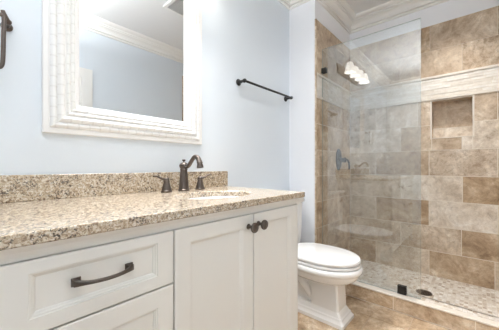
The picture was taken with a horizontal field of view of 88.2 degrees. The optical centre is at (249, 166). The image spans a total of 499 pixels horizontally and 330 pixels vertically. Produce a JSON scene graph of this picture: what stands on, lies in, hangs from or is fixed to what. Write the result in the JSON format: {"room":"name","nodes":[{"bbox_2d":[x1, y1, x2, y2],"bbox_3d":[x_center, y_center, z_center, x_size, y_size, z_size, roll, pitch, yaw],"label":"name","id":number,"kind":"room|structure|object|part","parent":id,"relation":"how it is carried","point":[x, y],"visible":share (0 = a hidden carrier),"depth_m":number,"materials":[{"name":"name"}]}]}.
{"room":"bathroom","nodes":[
{"label":"bathroom","id":0,"kind":"room"},
{"bbox_2d":[0,0,288,190],"bbox_3d":[-0.706,-0.268,1.283,0.120,2.645,3.524,0,0,42],"label":"wall","id":1,"kind":"structure","parent":0,"point":[245,127],"depth_m":1.72,"materials":[{"name":"blue paint"}]},
{"bbox_2d":[0,10,12,68],"bbox_3d":[-0.939,-0.446,0.877,0.070,0.213,0.206,0,0,42],"label":"towel ring","id":2,"kind":"object","parent":1,"relation":"attached to","point":[6,23],"visible":1,"depth_m":0.91,"materials":[{"name":"brown metal"}]},
{"bbox_3d":[-0.888,-0.522,0.946,0.054,0.036,0.036,0,0,42],"label":"post","id":3,"kind":"part","parent":2,"relation":"part of","materials":[{"name":"brown metal"}]},
{"bbox_2d":[0,171,227,202],"bbox_3d":[-0.569,0.083,1.332,0.020,0.101,1.240,0,0,42],"label":"backsplash","id":4,"kind":"structure","parent":1,"relation":"attached to","point":[13,188],"depth_m":1.15,"materials":[{"name":"stone"}]},
{"bbox_2d":[41,0,201,144],"bbox_3d":[-0.563,-0.628,1.327,0.035,0.983,0.796,0,0,42],"label":"wall mirror","id":5,"kind":"object","parent":1,"relation":"attached to","point":[120,69],"visible":1,"depth_m":1.27,"materials":[{"name":"white paint"}]},
{"bbox_2d":[79,0,182,120],"bbox_3d":[-0.573,-0.628,1.336,0.006,0.731,0.544,0,0,42],"label":"mirror glass","id":6,"kind":"object","parent":5,"relation":"attached to","point":[131,51],"depth_m":1.31,"materials":[{"name":"mirror"}]},
{"bbox_2d":[236,78,292,101],"bbox_3d":[0.151,-0.618,2.104,0.075,0.050,0.670,0,0,42],"label":"towel bar","id":7,"kind":"object","parent":1,"relation":"attached to","point":[238,81],"visible":1,"depth_m":2.00,"materials":[{"name":"black metal"}]},
{"bbox_3d":[-0.054,-0.618,1.871,0.075,0.050,0.050,0,0,42],"label":"post","id":8,"kind":"part","parent":7,"relation":"part of","materials":[{"name":"black metal"}]},
{"bbox_2d":[289,0,350,250],"bbox_3d":[0.750,-0.268,2.627,0.277,2.645,0.820,0,0,42],"label":"wall","id":9,"kind":"structure","parent":0,"point":[336,82],"depth_m":2.38,"materials":[{"name":"paint"}]},
{"bbox_2d":[315,19,316,242],"bbox_3d":[0.576,-0.114,2.241,0.013,2.336,0.014,0,0,42],"label":"trim","id":10,"kind":"structure","parent":9,"relation":"attached to","point":[315,19],"depth_m":2.24,"materials":[{"name":"stone"}]},
{"bbox_2d":[336,149,349,169],"bbox_3d":[0.934,-0.069,2.569,0.090,0.216,0.147,0,0,42],"label":"shower valve","id":11,"kind":"object","parent":9,"relation":"attached to","point":[339,159],"visible":1,"depth_m":2.56,"materials":[{"name":"black metal"}]},
{"bbox_2d":[277,0,448,33],"bbox_3d":[0.265,-1.525,0.909,1.829,0.130,4.013,0,0,42],"label":"trim","id":12,"kind":"structure","parent":9,"relation":"attached to","point":[341,11],"depth_m":2.52,"materials":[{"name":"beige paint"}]},
{"bbox_2d":[346,0,390,13],"bbox_3d":[0.262,-1.650,0.906,2.069,0.120,4.244,0,0,42],"label":"ceiling","id":13,"kind":"structure","parent":0,"point":[358,6],"depth_m":2.53,"materials":[{"name":"paint"}]},
{"bbox_2d":[298,295,450,329],"bbox_3d":[0.295,1.115,0.943,1.829,0.119,4.104,0,0,42],"label":"floor","id":14,"kind":"structure","parent":0,"point":[367,316],"depth_m":1.75,"materials":[{"name":"tile"}]},
{"bbox_2d":[0,196,303,329],"bbox_3d":[-0.329,0.609,1.120,0.657,0.893,1.216,0,0,42],"label":"vanity cabinet","id":15,"kind":"object","parent":14,"relation":"on","point":[236,269],"visible":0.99,"depth_m":0.78,"materials":[{"name":"paint"}]},
{"bbox_3d":[-0.373,0.278,0.651,0.018,0.159,0.398,0,0,42],"label":"drawer","id":16,"kind":"part","parent":15,"relation":"part of","materials":[{"name":"paint"}]},
{"bbox_3d":[-0.350,0.269,0.634,0.040,0.019,0.142,0,0,42],"label":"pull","id":17,"kind":"part","parent":15,"relation":"part of","materials":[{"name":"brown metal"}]},
{"bbox_3d":[-0.373,0.509,0.651,0.018,0.292,0.398,0,0,42],"label":"drawer","id":18,"kind":"part","parent":15,"relation":"part of","materials":[{"name":"paint"}]},
{"bbox_3d":[-0.343,0.195,1.132,0.618,0.064,1.216,0,0,42],"label":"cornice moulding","id":19,"kind":"part","parent":15,"relation":"part of","materials":[{"name":"paint"}]},
{"bbox_2d":[0,186,304,250],"bbox_3d":[-0.347,0.148,1.118,0.635,0.028,1.214,0,0,42],"label":"countertop","id":20,"kind":"structure","parent":15,"relation":"on","point":[24,223],"depth_m":0.80,"materials":[{"name":"stone"}]},
{"bbox_2d":[153,155,211,192],"bbox_3d":[-0.310,0.036,1.378,0.193,0.196,0.373,0,0,42],"label":"faucet","id":21,"kind":"object","parent":20,"relation":"on","point":[183,182],"visible":1,"depth_m":1.40,"materials":[{"name":"brown metal"}]},
{"bbox_3d":[-0.431,0.096,1.341,0.057,0.077,0.057,0,0,42],"label":"handle","id":22,"kind":"part","parent":21,"relation":"part of","materials":[{"name":"brown metal"}]},
{"bbox_3d":[-0.302,-0.024,1.367,0.165,0.075,0.035,0,0,42],"label":"spout","id":23,"kind":"part","parent":21,"relation":"part of","materials":[{"name":"brown metal"}]},
{"bbox_3d":[-0.288,0.096,1.503,0.057,0.077,0.057,0,0,42],"label":"handle","id":24,"kind":"part","parent":21,"relation":"part of","materials":[{"name":"brown metal"}]},
{"bbox_2d":[189,196,238,198],"bbox_3d":[-0.171,0.242,1.240,0.318,0.156,0.435,0,0,42],"label":"sink basin","id":25,"kind":"object","parent":20,"relation":"in","point":[210,197],"visible":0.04,"depth_m":1.40,"materials":[{"name":"white ceramic"}]},
{"bbox_3d":[-0.114,0.575,0.943,0.018,0.754,0.372,0,0,42],"label":"door","id":26,"kind":"part","parent":15,"relation":"part of","materials":[{"name":"paint"}]},
{"bbox_3d":[0.011,0.246,1.040,0.043,0.042,0.042,0,0,42],"label":"knob","id":27,"kind":"part","parent":15,"relation":"part of","materials":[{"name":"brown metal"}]},
{"bbox_3d":[0.053,0.244,1.087,0.043,0.042,0.042,0,0,42],"label":"knob","id":28,"kind":"part","parent":15,"relation":"part of","materials":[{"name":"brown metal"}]},
{"bbox_3d":[0.127,0.575,1.216,0.018,0.754,0.345,0,0,42],"label":"door","id":29,"kind":"part","parent":15,"relation":"part of","materials":[{"name":"paint"}]},
{"bbox_2d":[298,199,362,329],"bbox_3d":[0.443,0.658,1.912,0.755,0.793,0.460,0,0,42],"label":"toilet","id":30,"kind":"object","parent":14,"relation":"on","point":[324,271],"visible":0.66,"depth_m":1.74,"materials":[{"name":"white ceramic"}]},
{"bbox_3d":[0.238,0.481,2.093,0.205,0.356,0.432,0,0,42],"label":"tank","id":31,"kind":"part","parent":30,"relation":"part of","materials":[{"name":"white ceramic"}]},
{"bbox_3d":[0.528,0.656,1.837,0.505,0.022,0.388,0,0,42],"label":"seat","id":32,"kind":"part","parent":30,"relation":"part of","materials":[{"name":"white ceramic"}]},
{"bbox_3d":[0.516,0.635,1.848,0.536,0.052,0.386,0,0,42],"label":"lid","id":33,"kind":"part","parent":30,"relation":"part of","materials":[{"name":"white ceramic"}]},
{"bbox_2d":[345,278,498,329],"bbox_3d":[1.232,0.998,1.805,1.569,0.114,0.128,0,0,42],"label":"shower curb","id":34,"kind":"object","parent":14,"relation":"on","point":[453,317],"depth_m":1.78,"materials":[{"name":"tile"}]},
{"bbox_2d":[321,18,419,298],"bbox_3d":[0.933,-0.056,2.072,0.749,1.991,0.030,0,0,42],"label":"glass panel","id":35,"kind":"object","parent":34,"relation":"on","point":[401,289],"visible":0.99,"depth_m":2.30,"materials":[{"name":"clear glass"}]},
{"bbox_2d":[350,0,498,290],"bbox_3d":[1.663,-0.268,2.421,1.980,2.645,0.137,0,0,42],"label":"wall","id":36,"kind":"structure","parent":0,"point":[424,102],"depth_m":2.36,"materials":[{"name":"tile"}]},
{"bbox_3d":[1.767,-0.423,2.254,0.304,0.355,0.014,0,0,42],"label":"niche frame","id":37,"kind":"part","parent":36,"relation":"part of","materials":[{"name":"beige tile"}]},
{"bbox_2d":[359,259,498,317],"bbox_3d":[1.473,1.024,2.077,1.569,0.062,0.663,0,0,42],"label":"floor","id":38,"kind":"structure","parent":0,"point":[468,296],"depth_m":2.11,"materials":[{"name":"stone"}]},
{"bbox_2d":[416,289,431,295],"bbox_3d":[1.373,0.991,2.027,0.108,0.004,0.108,0,0,42],"label":"shower drain","id":39,"kind":"object","parent":38,"relation":"on","point":[420,291],"visible":1,"depth_m":2.02,"materials":[{"name":"brown metal"}]}
]}

